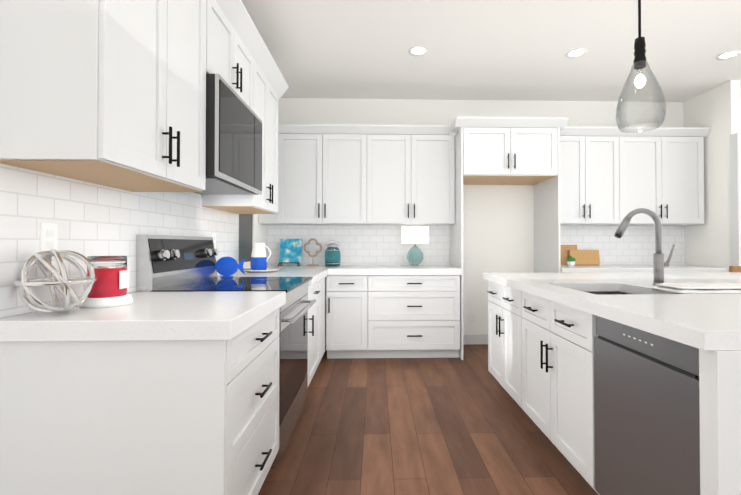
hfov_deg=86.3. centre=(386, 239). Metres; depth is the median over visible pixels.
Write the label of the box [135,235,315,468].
range
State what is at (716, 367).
base cabinet
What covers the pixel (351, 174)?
upper cabinet
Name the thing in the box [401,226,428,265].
decorative lamp
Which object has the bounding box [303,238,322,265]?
decorative piece
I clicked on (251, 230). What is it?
wall
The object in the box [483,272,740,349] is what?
countertop
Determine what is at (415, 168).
upper cabinet
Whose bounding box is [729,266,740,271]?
stool
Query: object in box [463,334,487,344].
baseboard
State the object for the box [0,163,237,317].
backsplash
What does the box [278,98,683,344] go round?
wall
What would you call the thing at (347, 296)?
base cabinet
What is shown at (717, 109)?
wall
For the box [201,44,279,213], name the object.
upper cabinet
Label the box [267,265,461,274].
countertop
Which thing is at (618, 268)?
countertop
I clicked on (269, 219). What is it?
upper cabinet
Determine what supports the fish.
on the range
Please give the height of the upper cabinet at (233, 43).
0.560 m
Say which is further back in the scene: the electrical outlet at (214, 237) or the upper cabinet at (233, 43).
the electrical outlet at (214, 237)
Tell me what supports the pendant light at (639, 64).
hanging from the ceiling
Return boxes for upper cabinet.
[0,0,211,195]
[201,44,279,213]
[212,0,255,113]
[259,124,290,224]
[283,124,374,224]
[375,125,454,224]
[560,126,627,225]
[628,127,707,225]
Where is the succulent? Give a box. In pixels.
[566,256,574,265]
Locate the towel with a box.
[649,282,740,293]
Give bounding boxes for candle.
[80,256,132,307]
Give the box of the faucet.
[614,208,674,284]
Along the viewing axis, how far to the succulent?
4.33 m
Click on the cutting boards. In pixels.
(586, 257)
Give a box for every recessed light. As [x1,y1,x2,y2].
[408,46,427,55]
[565,48,586,57]
[716,50,740,59]
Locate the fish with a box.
[215,257,244,276]
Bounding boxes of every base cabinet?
[0,308,279,494]
[307,279,322,385]
[323,278,324,353]
[326,275,369,358]
[370,275,459,357]
[487,281,595,431]
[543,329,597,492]
[699,349,734,494]
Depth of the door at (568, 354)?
1.90 m
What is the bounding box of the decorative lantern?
[325,240,340,265]
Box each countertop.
[0,291,285,341]
[217,268,329,285]
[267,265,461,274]
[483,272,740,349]
[561,265,728,272]
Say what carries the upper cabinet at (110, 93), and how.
attached to the wall at (251, 230)
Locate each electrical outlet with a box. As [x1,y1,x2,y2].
[40,223,57,251]
[211,234,215,248]
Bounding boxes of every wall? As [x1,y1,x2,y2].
[29,192,266,312]
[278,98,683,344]
[683,80,740,267]
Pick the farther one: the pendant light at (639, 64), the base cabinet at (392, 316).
the base cabinet at (392, 316)
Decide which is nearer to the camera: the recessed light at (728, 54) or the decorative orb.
the decorative orb
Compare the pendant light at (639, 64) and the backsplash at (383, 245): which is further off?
the backsplash at (383, 245)
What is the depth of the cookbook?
4.34 m
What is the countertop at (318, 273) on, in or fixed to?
on the base cabinet at (316, 328)
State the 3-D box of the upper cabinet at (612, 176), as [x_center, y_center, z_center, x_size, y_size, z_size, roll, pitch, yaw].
[2.157,-0.686,4.428,0.840,1.038,0.336,0,-1,-2]
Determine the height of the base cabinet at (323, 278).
0.844 m
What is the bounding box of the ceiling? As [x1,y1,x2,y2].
[241,0,740,101]
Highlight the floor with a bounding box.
[258,344,597,494]
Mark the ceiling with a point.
(477, 49)
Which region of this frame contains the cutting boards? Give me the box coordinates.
[560,245,599,264]
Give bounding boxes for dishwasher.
[594,315,699,494]
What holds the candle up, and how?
on the countertop at (185, 316)
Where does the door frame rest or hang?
attached to the wall at (717, 109)
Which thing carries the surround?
on the floor
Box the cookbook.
[278,239,302,265]
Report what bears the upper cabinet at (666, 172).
attached to the wall at (498, 228)
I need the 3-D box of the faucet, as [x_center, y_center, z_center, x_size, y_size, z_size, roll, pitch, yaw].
[1.535,0.042,2.344,0.364,0.455,0.062,0,-1,-2]
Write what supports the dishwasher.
on the floor
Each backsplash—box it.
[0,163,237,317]
[267,225,684,264]
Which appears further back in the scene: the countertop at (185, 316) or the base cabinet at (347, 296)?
the base cabinet at (347, 296)
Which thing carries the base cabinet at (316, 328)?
on the floor
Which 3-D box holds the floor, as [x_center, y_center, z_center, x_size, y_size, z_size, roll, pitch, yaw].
[2.865,1.190,0.587,8.420,0.060,8.220,0,-1,-2]
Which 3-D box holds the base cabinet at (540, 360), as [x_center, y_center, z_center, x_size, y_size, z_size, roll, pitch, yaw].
[1.963,0.756,2.907,2.215,0.860,0.819,0,-1,-2]
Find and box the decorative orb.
[13,249,97,313]
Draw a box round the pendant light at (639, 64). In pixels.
[616,0,665,132]
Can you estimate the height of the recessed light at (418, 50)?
0.006 m
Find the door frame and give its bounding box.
[730,133,740,265]
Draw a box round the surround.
[450,116,568,359]
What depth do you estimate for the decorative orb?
1.33 m
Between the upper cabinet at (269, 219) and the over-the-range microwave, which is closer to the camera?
the over-the-range microwave
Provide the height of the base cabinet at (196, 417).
0.844 m
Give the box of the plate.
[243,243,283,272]
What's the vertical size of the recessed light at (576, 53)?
0.006 m
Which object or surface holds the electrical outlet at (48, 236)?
attached to the backsplash at (91, 219)
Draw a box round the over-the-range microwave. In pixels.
[194,74,261,194]
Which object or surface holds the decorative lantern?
on the countertop at (342, 269)

